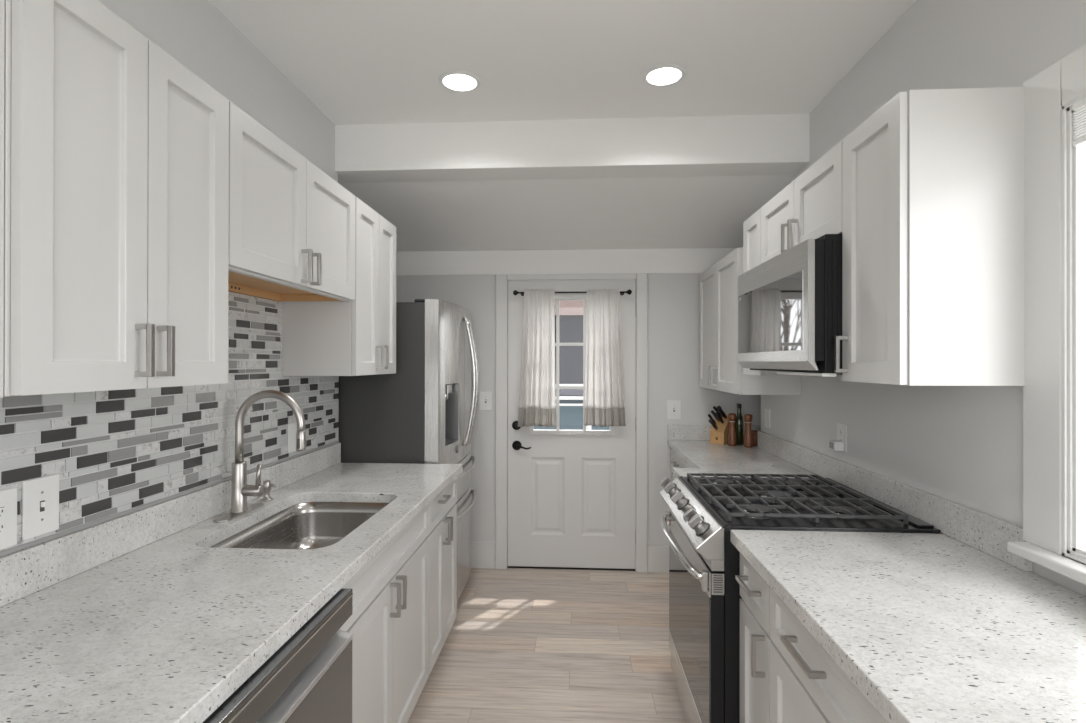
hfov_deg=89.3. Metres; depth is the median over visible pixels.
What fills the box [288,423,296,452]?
light switch
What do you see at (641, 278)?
trim
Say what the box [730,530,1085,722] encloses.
countertop
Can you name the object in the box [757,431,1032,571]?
backsplash
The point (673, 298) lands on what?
wall
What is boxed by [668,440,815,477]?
countertop
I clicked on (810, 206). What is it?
upper cabinet
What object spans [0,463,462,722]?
countertop
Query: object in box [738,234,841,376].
microwave
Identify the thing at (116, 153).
upper cabinet
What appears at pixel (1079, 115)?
window blind
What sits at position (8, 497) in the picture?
outlet
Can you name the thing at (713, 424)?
knife
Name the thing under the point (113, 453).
tile backsplash
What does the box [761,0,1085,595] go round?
wall
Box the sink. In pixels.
[209,502,388,549]
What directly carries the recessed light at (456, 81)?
in the ceiling at (359, 62)
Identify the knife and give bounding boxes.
[709,419,717,429]
[715,412,723,423]
[717,406,726,418]
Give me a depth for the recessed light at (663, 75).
2.37 m
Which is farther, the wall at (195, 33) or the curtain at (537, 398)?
the curtain at (537, 398)
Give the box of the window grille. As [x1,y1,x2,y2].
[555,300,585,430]
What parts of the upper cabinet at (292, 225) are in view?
door, panel, handle, handle, door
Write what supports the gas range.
on the floor
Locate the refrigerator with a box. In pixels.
[338,299,478,599]
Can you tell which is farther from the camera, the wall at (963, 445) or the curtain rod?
the curtain rod
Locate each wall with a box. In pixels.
[98,0,337,301]
[396,273,760,544]
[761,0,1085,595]
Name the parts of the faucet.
deck plate, lever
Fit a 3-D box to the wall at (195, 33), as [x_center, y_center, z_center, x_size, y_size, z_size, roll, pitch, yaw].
[-1.273,0.100,0.648,0.100,2.688,4.545,0,0,3]
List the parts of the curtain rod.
rod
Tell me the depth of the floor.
2.74 m
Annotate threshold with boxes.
[507,566,634,570]
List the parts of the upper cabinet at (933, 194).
handle, door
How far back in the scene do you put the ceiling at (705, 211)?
3.34 m
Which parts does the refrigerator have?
door, dispenser spout, drawer, drawer, handle, handle, door, handle, handle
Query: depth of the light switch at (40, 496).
1.28 m
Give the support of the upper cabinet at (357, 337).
attached to the wall at (195, 33)
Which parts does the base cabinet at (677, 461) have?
handle, drawer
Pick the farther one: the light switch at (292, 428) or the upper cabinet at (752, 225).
the upper cabinet at (752, 225)
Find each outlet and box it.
[0,487,16,549]
[837,423,846,451]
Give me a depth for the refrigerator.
2.93 m
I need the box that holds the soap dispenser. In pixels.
[260,480,276,500]
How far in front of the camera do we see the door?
3.84 m
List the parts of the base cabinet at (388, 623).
door, panel, handle, handle, door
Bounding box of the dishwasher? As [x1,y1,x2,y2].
[203,588,352,722]
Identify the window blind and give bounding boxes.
[1072,98,1085,145]
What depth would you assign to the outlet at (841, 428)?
2.38 m
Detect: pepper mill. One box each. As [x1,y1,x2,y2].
[728,413,735,445]
[744,414,752,446]
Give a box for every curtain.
[518,289,555,426]
[584,289,625,426]
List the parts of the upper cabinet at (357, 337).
door, handle, handle, door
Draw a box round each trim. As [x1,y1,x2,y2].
[396,248,735,275]
[495,274,507,568]
[507,273,635,279]
[635,273,647,572]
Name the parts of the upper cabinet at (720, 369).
door, handle, handle, door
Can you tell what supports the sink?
in the countertop at (167, 629)
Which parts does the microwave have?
door glass, door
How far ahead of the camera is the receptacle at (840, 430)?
2.39 m
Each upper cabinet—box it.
[0,0,4,397]
[3,0,228,396]
[228,101,354,301]
[281,197,395,375]
[699,247,800,394]
[743,208,801,375]
[761,141,841,263]
[834,87,1024,385]
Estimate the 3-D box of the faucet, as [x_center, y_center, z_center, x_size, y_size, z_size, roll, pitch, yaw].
[-0.963,0.316,1.931,0.270,0.434,0.240,0,0,3]
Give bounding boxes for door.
[508,280,635,568]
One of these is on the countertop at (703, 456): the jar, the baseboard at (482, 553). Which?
the jar
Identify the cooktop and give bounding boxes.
[678,476,940,533]
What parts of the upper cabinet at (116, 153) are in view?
door, handle, handle, door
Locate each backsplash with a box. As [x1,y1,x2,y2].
[0,292,338,556]
[0,443,340,606]
[667,424,760,440]
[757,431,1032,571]
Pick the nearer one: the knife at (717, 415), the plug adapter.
the plug adapter
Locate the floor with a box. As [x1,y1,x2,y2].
[407,568,687,722]
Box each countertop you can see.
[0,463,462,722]
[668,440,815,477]
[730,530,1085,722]
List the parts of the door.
handle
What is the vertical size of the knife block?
0.184 m
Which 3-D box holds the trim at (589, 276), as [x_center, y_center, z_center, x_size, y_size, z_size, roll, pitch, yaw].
[0.198,-0.590,3.824,0.895,0.040,0.025,0,0,3]
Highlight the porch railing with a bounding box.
[559,397,590,429]
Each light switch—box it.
[22,474,58,539]
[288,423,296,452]
[479,392,491,409]
[667,400,680,418]
[765,408,769,428]
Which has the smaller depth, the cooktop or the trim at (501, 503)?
the cooktop
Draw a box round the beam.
[335,114,809,182]
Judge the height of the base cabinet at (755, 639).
0.872 m
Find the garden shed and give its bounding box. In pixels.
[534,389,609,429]
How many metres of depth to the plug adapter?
2.37 m
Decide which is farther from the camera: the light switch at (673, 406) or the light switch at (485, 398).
the light switch at (485, 398)
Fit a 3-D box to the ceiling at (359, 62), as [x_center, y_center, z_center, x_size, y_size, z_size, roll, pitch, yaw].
[-0.018,-1.293,0.460,2.824,0.100,4.710,0,0,3]
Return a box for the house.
[555,300,586,385]
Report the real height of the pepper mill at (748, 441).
0.206 m
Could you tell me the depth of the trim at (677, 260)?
3.83 m
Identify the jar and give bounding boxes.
[752,430,757,445]
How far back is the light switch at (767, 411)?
3.31 m
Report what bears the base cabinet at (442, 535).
on the floor
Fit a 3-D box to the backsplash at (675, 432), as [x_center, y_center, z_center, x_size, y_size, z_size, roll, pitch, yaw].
[1.215,0.487,3.763,0.714,0.105,0.018,0,0,3]
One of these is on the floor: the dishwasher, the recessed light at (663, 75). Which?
the dishwasher
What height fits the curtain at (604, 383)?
0.940 m
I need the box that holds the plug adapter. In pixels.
[829,440,843,450]
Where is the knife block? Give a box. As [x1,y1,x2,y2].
[710,415,728,444]
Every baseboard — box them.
[471,541,494,568]
[647,545,668,572]
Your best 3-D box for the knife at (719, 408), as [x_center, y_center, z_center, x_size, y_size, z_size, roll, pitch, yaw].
[1.173,0.333,3.598,0.109,0.091,0.030,0,0,-43]
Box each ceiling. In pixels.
[209,0,915,124]
[339,175,792,250]
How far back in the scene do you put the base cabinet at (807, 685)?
1.25 m
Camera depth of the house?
11.98 m
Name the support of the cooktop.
in the gas range
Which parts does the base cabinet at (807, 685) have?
door, handle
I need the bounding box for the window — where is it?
[1007,43,1085,584]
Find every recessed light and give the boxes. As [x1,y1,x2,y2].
[439,71,480,91]
[642,64,685,86]
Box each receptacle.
[0,503,6,535]
[839,429,842,441]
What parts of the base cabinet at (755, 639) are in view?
handle, drawer, door, handle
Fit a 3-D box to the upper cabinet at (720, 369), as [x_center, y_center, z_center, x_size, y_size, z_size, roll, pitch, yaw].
[1.179,-0.209,3.289,0.360,0.767,0.894,0,0,3]
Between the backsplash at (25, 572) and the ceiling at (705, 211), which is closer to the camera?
the backsplash at (25, 572)
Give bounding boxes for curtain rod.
[513,289,631,295]
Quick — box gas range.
[660,473,940,722]
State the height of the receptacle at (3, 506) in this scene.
0.068 m
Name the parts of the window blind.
head rail, rail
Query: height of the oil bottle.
0.264 m
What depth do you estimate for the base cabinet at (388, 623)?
1.85 m
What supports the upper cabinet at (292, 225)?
attached to the wall at (195, 33)
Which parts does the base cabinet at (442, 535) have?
door, drawer, handle, handle, door, handle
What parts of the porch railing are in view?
rail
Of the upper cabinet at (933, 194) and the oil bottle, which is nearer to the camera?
the upper cabinet at (933, 194)
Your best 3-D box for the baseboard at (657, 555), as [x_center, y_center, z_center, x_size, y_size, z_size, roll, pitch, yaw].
[0.821,1.361,3.787,0.202,0.185,0.016,0,0,3]
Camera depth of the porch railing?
5.25 m
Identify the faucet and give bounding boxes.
[213,390,305,521]
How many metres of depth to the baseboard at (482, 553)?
3.85 m
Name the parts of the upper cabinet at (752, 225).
door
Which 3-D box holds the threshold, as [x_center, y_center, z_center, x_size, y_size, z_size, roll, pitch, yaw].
[0.200,1.446,3.894,0.896,0.012,0.115,0,0,3]
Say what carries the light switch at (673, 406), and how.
attached to the wall at (673, 298)
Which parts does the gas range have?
knob, handle, knob, storage drawer, rail, rail, oven glass, control panel, knob, oven door, burner, burner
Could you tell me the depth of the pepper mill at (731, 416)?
3.51 m
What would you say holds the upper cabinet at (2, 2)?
attached to the wall at (195, 33)
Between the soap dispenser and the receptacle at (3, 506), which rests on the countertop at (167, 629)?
the soap dispenser
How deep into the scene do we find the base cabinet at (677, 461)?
3.54 m
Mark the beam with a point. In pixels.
(772, 144)
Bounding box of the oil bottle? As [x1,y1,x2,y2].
[735,404,742,444]
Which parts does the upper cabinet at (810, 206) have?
door, handle, handle, door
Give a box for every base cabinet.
[339,504,428,722]
[427,477,456,674]
[671,449,691,480]
[735,553,772,722]
[770,588,886,722]

